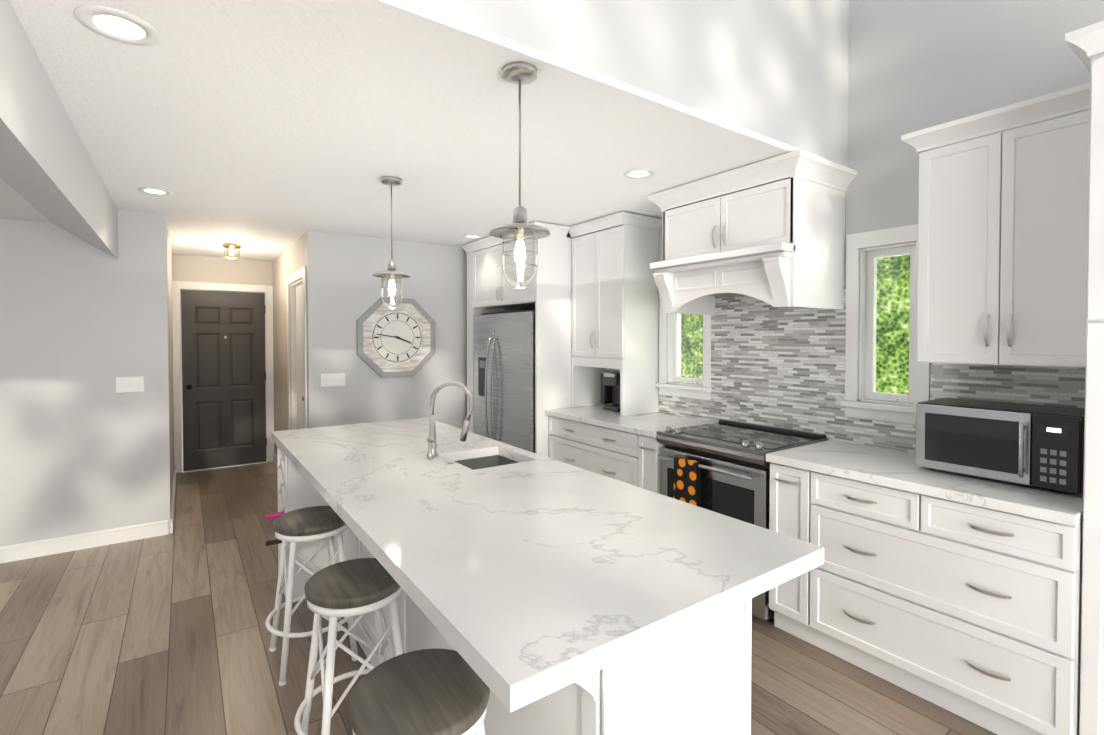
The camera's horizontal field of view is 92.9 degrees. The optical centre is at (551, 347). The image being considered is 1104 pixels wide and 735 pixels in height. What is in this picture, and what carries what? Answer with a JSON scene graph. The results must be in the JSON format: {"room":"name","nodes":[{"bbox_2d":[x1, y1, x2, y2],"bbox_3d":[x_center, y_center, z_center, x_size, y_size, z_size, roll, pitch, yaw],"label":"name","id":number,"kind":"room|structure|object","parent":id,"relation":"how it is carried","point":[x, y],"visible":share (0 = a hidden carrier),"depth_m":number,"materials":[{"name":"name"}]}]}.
{"room":"kitchen","nodes":[
{"label":"kitchen","id":0,"kind":"room"},
{"bbox_2d":[0,178,50,222],"bbox_3d":[-4.209,-0.899,0.971,4.280,0.170,3.490,-1,1,-35],"label":"ceiling","id":1,"kind":"structure","parent":0,"point":[14,205],"depth_m":3.20,"materials":[{"name":"white paint"}]},
{"bbox_2d":[0,210,170,546],"bbox_3d":[-4.984,0.237,2.652,4.920,2.440,0.120,-1,1,-35],"label":"wall","id":2,"kind":"structure","parent":0,"point":[84,447],"depth_m":3.73,"materials":[{"name":"grey paint"}]},
{"bbox_2d":[116,376,143,392],"bbox_3d":[-3.120,0.276,3.878,0.163,0.114,0.012,-1,1,-35],"label":"switch plate","id":3,"kind":"object","parent":2,"relation":"attached to","point":[129,384],"visible":1,"depth_m":3.88,"materials":[{"name":"white plastic"}]},
{"bbox_2d":[167,223,178,506],"bbox_3d":[-3.683,0.196,5.001,0.150,2.440,2.230,-1,1,-35],"label":"wall","id":4,"kind":"structure","parent":0,"point":[172,259],"depth_m":4.88,"materials":[{"name":"grey paint"}]},
{"bbox_2d":[0,517,173,563],"bbox_3d":[-4.941,1.402,2.622,4.934,0.110,0.017,-1,1,-35],"label":"baseboard","id":5,"kind":"structure","parent":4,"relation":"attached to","point":[27,550],"depth_m":3.74,"materials":[{"name":"white wood"}]},
{"bbox_2d":[170,463,175,517],"bbox_3d":[-3.578,1.363,4.948,0.031,0.110,2.210,-1,1,-35],"label":"baseboard","id":6,"kind":"structure","parent":4,"relation":"attached to","point":[174,477],"depth_m":4.82,"materials":[{"name":"white wood"}]},
{"bbox_2d":[179,254,266,459],"bbox_3d":[-3.852,0.176,6.171,0.860,2.440,0.120,-1,1,-35],"label":"wall","id":7,"kind":"structure","parent":0,"point":[192,268],"depth_m":6.10,"materials":[{"name":"grey paint"}]},
{"bbox_2d":[172,281,273,472],"bbox_3d":[-3.816,0.327,6.125,1.010,2.140,0.100,-1,1,-35],"label":"trim","id":8,"kind":"structure","parent":7,"relation":"attached to","point":[177,286],"depth_m":6.02,"materials":[{"name":"white"}]},
{"bbox_2d":[181,290,266,470],"bbox_3d":[-3.780,0.372,6.080,0.828,2.028,0.110,-1,1,-35],"label":"entry door","id":9,"kind":"structure","parent":7,"relation":"in","point":[223,381],"depth_m":6.08,"materials":[{"name":"grey wood"}]},
{"bbox_2d":[267,233,304,454],"bbox_3d":[-2.799,0.186,5.621,0.150,2.440,2.230,-1,1,-35],"label":"wall","id":10,"kind":"structure","parent":0,"point":[281,267],"depth_m":5.84,"materials":[{"name":"grey paint"}]},
{"bbox_2d":[273,452,276,465],"bbox_3d":[-3.069,1.346,5.935,0.014,0.110,1.180,-1,1,-35],"label":"baseboard","id":11,"kind":"structure","parent":10,"relation":"attached to","point":[274,455],"depth_m":6.28,"materials":[{"name":"white wood"}]},
{"bbox_2d":[287,266,306,429],"bbox_3d":[-2.401,0.347,5.066,0.138,2.135,0.970,-1,1,-35],"label":"trim","id":12,"kind":"structure","parent":10,"relation":"attached to","point":[301,273],"depth_m":5.35,"materials":[{"name":"white wood"}]},
{"bbox_2d":[296,284,303,428],"bbox_3d":[-2.410,0.396,5.061,0.102,2.018,0.756,-1,1,-35],"label":"door","id":13,"kind":"structure","parent":10,"relation":"in","point":[299,356],"depth_m":5.21,"materials":[{"name":"white wood"}]},
{"bbox_2d":[305,231,479,428],"bbox_3d":[-1.265,0.192,5.263,2.190,2.440,0.120,-1,1,-35],"label":"wall","id":14,"kind":"structure","parent":0,"point":[343,289],"depth_m":4.89,"materials":[{"name":"grey paint"}]},
{"bbox_2d":[321,373,344,386],"bbox_3d":[-1.960,0.291,4.694,0.195,0.113,0.012,-1,1,-35],"label":"switch plate","id":15,"kind":"object","parent":14,"relation":"attached to","point":[335,379],"visible":1,"depth_m":4.69,"materials":[{"name":"white plastic"}]},
{"bbox_2d":[356,297,435,377],"bbox_3d":[-1.474,-0.094,5.008,0.750,0.750,0.045,-1,1,-35],"label":"wall clock","id":16,"kind":"object","parent":14,"relation":"attached to","point":[399,340],"visible":1,"depth_m":5.00,"materials":[{"name":"grey wood"}]},
{"bbox_2d":[9,0,797,260],"bbox_3d":[-3.321,-1.005,3.029,8.100,0.030,5.840,-1,1,-35],"label":"ceiling","id":17,"kind":"structure","parent":0,"point":[267,130],"depth_m":2.32,"materials":[{"name":"white paint"}]},
{"bbox_2d":[0,0,117,258],"bbox_3d":[-2.314,-0.812,2.303,0.350,0.390,3.490,-1,1,-35],"label":"soffit","id":18,"kind":"structure","parent":17,"relation":"attached to","point":[48,171],"depth_m":1.98,"materials":[{"name":"grey paint"}]},
{"bbox_2d":[74,5,161,45],"bbox_3d":[-1.299,-0.963,1.577,0.204,0.004,0.204,-1,1,-35],"label":"recessed light","id":19,"kind":"object","parent":17,"relation":"in","point":[117,25],"visible":1,"depth_m":1.57,"materials":[{"name":"white plastic"}]},
{"bbox_2d":[138,187,172,194],"bbox_3d":[-2.527,-0.993,3.342,0.180,0.004,0.180,-1,1,-35],"label":"recessed light","id":20,"kind":"object","parent":17,"relation":"in","point":[154,191],"visible":1,"depth_m":3.34,"materials":[{"name":"white plastic"}]},
{"bbox_2d":[222,243,240,258],"bbox_3d":[-3.205,-0.960,5.249,0.170,0.132,0.170,-1,1,-35],"label":"light","id":21,"kind":"object","parent":17,"relation":"attached to","point":[227,246],"visible":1,"depth_m":5.23,"materials":[{"name":"gold metal"}]},
{"bbox_2d":[373,176,410,308],"bbox_3d":[-0.948,-0.609,3.101,0.216,0.760,0.216,-1,1,-35],"label":"pendant light","id":22,"kind":"object","parent":17,"relation":"hanging from","point":[391,273],"visible":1,"depth_m":3.09,"materials":[{"name":"silver metal"}]},
{"bbox_2d":[463,234,481,238],"bbox_3d":[-0.732,-1.018,4.822,0.180,0.004,0.180,-1,1,-35],"label":"recessed light","id":23,"kind":"object","parent":17,"relation":"in","point":[472,236],"visible":0.98,"depth_m":4.82,"materials":[{"name":"white plastic"}]},
{"bbox_2d":[489,62,550,287],"bbox_3d":[-0.113,-0.587,1.843,0.216,0.760,0.216,-1,1,-35],"label":"pendant light","id":24,"kind":"object","parent":17,"relation":"hanging from","point":[520,230],"visible":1,"depth_m":1.83,"materials":[{"name":"silver metal"}]},
{"bbox_2d":[623,168,654,178],"bbox_3d":[0.497,-0.987,2.985,0.180,0.004,0.180,-1,1,-35],"label":"recessed light","id":25,"kind":"object","parent":17,"relation":"in","point":[641,173],"visible":1,"depth_m":2.98,"materials":[{"name":"white plastic"}]},
{"bbox_2d":[0,460,996,734],"bbox_3d":[-1.800,1.510,1.036,8.250,0.050,10.920,-1,1,-35],"label":"floor","id":26,"kind":"structure","parent":0,"point":[168,634],"depth_m":2.50,"materials":[{"name":"brown wood"}]},
{"bbox_2d":[265,506,357,685],"bbox_3d":[-1.134,1.130,2.487,0.399,0.660,0.399,-1,1,-35],"label":"stool","id":27,"kind":"object","parent":26,"relation":"on","point":[306,524],"visible":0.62,"depth_m":2.41,"materials":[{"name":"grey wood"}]},
{"bbox_2d":[294,558,402,734],"bbox_3d":[-0.694,1.141,1.861,0.399,0.660,0.399,-1,1,-35],"label":"stool","id":28,"kind":"object","parent":26,"relation":"on","point":[360,587],"visible":0.69,"depth_m":1.80,"materials":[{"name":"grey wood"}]},
{"bbox_2d":[348,648,489,734],"bbox_3d":[-0.315,1.151,1.273,0.398,0.660,0.398,-1,1,-35],"label":"stool","id":29,"kind":"object","parent":26,"relation":"on","point":[434,691],"visible":0.96,"depth_m":1.23,"materials":[{"name":"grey wood"}]},
{"bbox_2d":[473,309,534,452],"bbox_3d":[-0.204,0.539,4.917,0.796,1.733,1.065,-1,1,-35],"label":"refrigerator","id":30,"kind":"object","parent":26,"relation":"on","point":[504,371],"visible":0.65,"depth_m":4.64,"materials":[{"name":"silver metal"}]},
{"bbox_2d":[265,438,751,734],"bbox_3d":[-0.544,1.024,2.354,1.030,0.875,2.832,-1,1,-35],"label":"kitchen island","id":31,"kind":"object","parent":26,"relation":"on","point":[698,681],"depth_m":1.29,"materials":[{"name":"wood"}]},
{"bbox_2d":[271,418,823,713],"bbox_3d":[-0.498,0.564,2.368,1.010,0.045,2.930,-1,1,-35],"label":"island countertop","id":32,"kind":"structure","parent":31,"relation":"on","point":[547,574],"depth_m":1.45,"materials":[{"name":"white stone"}]},
{"bbox_2d":[426,381,473,463],"bbox_3d":[-0.492,0.352,2.553,0.225,0.369,0.244,-1,1,-35],"label":"faucet","id":33,"kind":"object","parent":32,"relation":"on","point":[432,449],"visible":1,"depth_m":2.58,"materials":[{"name":"silver metal"}]},
{"bbox_2d":[453,454,520,469],"bbox_3d":[-0.319,0.655,2.575,0.380,0.167,0.420,-1,1,-35],"label":"sink","id":34,"kind":"object","parent":32,"relation":"in","point":[474,460],"depth_m":2.76,"materials":[{"name":"grey metal"}]},
{"bbox_2d":[462,221,572,457],"bbox_3d":[-0.196,0.201,4.958,0.788,2.432,1.328,-1,1,-35],"label":"surround","id":35,"kind":"object","parent":26,"relation":"on","point":[546,294],"visible":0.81,"depth_m":4.40,"materials":[{"name":"white wood"}]},
{"bbox_2d":[545,404,715,493],"bbox_3d":[0.559,0.977,3.999,0.650,0.914,1.223,-1,1,-35],"label":"base cabinet","id":36,"kind":"object","parent":26,"relation":"on","point":[598,439],"visible":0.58,"depth_m":3.75,"materials":[{"name":"white painted wood"},{"name":"brushed nickel"}]},
{"bbox_2d":[600,371,619,411],"bbox_3d":[0.520,0.355,4.320,0.195,0.315,0.240,-1,1,-35],"label":"coffee maker","id":37,"kind":"object","parent":36,"relation":"on","point":[609,387],"visible":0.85,"depth_m":4.30,"materials":[{"name":"grey plastic"}]},
{"bbox_2d":[568,211,661,415],"bbox_3d":[0.500,-0.245,4.263,0.438,1.516,0.684,-1,1,-35],"label":"hutch","id":38,"kind":"object","parent":36,"relation":"on","point":[615,308],"visible":1,"depth_m":4.08,"materials":[{"name":"white wood"}]},
{"bbox_2d":[656,419,828,621],"bbox_3d":[1.117,0.971,3.173,0.683,0.954,0.752,-1,1,-35],"label":"range","id":39,"kind":"object","parent":26,"relation":"on","point":[730,456],"visible":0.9,"depth_m":2.95,"materials":[{"name":"silver metal"}]},
{"bbox_2d":[674,456,700,505],"bbox_3d":[0.788,0.817,3.064,0.040,0.325,0.165,-1,1,-35],"label":"towel","id":40,"kind":"object","parent":39,"relation":"hanging from","point":[687,475],"visible":0.79,"depth_m":3.04,"materials":[{"name":"black fabric"}]},
{"bbox_2d":[766,440,1082,734],"bbox_3d":[1.681,1.004,2.403,0.650,0.914,1.140,-1,1,-35],"label":"base cabinet","id":41,"kind":"object","parent":26,"relation":"on","point":[958,594],"visible":0.9,"depth_m":2.10,"materials":[{"name":"white painted wood"},{"name":"brushed nickel"}]},
{"bbox_2d":[915,398,1084,493],"bbox_3d":[1.908,0.399,2.228,0.407,0.298,0.530,-1,1,-35],"label":"microwave","id":42,"kind":"object","parent":41,"relation":"on","point":[1036,445],"visible":0.96,"depth_m":2.11,"materials":[{"name":"black plastic"}]},
{"bbox_2d":[1065,21,1103,734],"bbox_3d":[2.178,0.215,1.681,0.668,2.516,0.681,-1,1,-35],"label":"pantry cabinet","id":43,"kind":"object","parent":26,"relation":"on","point":[1086,44],"visible":1,"depth_m":1.73,"materials":[{"name":"white wood"}]},
{"bbox_2d":[408,0,848,166],"bbox_3d":[-1.683,-1.845,0.681,8.100,1.730,0.140,-1,1,-35],"label":"wall","id":44,"kind":"structure","parent":0,"point":[777,70],"depth_m":2.30,"materials":[{"name":"grey paint"}]},
{"bbox_2d":[606,0,1103,452],"bbox_3d":[2.155,-0.639,2.414,0.150,4.200,8.690,-1,1,-35],"label":"wall","id":45,"kind":"structure","parent":0,"point":[916,65],"depth_m":2.65,"materials":[{"name":"grey paint"}]},
{"bbox_2d":[656,293,711,399],"bbox_3d":[1.040,-0.138,3.968,0.196,1.025,0.510,-1,1,-35],"label":"window","id":46,"kind":"structure","parent":45,"relation":"in","point":[670,344],"depth_m":4.05,"materials":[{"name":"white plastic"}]},
{"bbox_2d":[648,149,857,314],"bbox_3d":[1.149,-0.602,3.168,0.628,0.768,1.030,-1,1,-35],"label":"range hood","id":47,"kind":"object","parent":45,"relation":"attached to","point":[781,243],"visible":1,"depth_m":2.89,"materials":[{"name":"white painted wood"}]},
{"bbox_2d":[658,286,1084,452],"bbox_3d":[1.564,0.091,3.129,0.007,0.886,2.500,-1,1,-35],"label":"tile backsplash","id":48,"kind":"structure","parent":45,"relation":"attached to","point":[780,367],"depth_m":3.17,"materials":[{"name":"tile"}]},
{"bbox_2d":[840,224,929,424],"bbox_3d":[1.833,-0.119,2.838,0.196,1.025,0.430,-1,1,-35],"label":"window","id":49,"kind":"structure","parent":45,"relation":"in","point":[865,339],"depth_m":2.90,"materials":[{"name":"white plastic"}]},
{"bbox_2d":[901,82,1089,367],"bbox_3d":[1.942,-0.448,2.258,0.378,1.042,0.647,-1,1,-35],"label":"upper cabinet","id":50,"kind":"object","parent":45,"relation":"attached to","point":[1002,242],"visible":0.98,"depth_m":2.14,"materials":[{"name":"white wood"}]},
{"label":"outside","id":51,"kind":"structure","parent":0,"visible":0},
{"bbox_2d":[681,255,909,393],"bbox_3d":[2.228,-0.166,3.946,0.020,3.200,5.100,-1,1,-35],"label":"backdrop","id":52,"kind":"structure","parent":51,"point":[901,334],"depth_m":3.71,"materials":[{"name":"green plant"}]}
]}

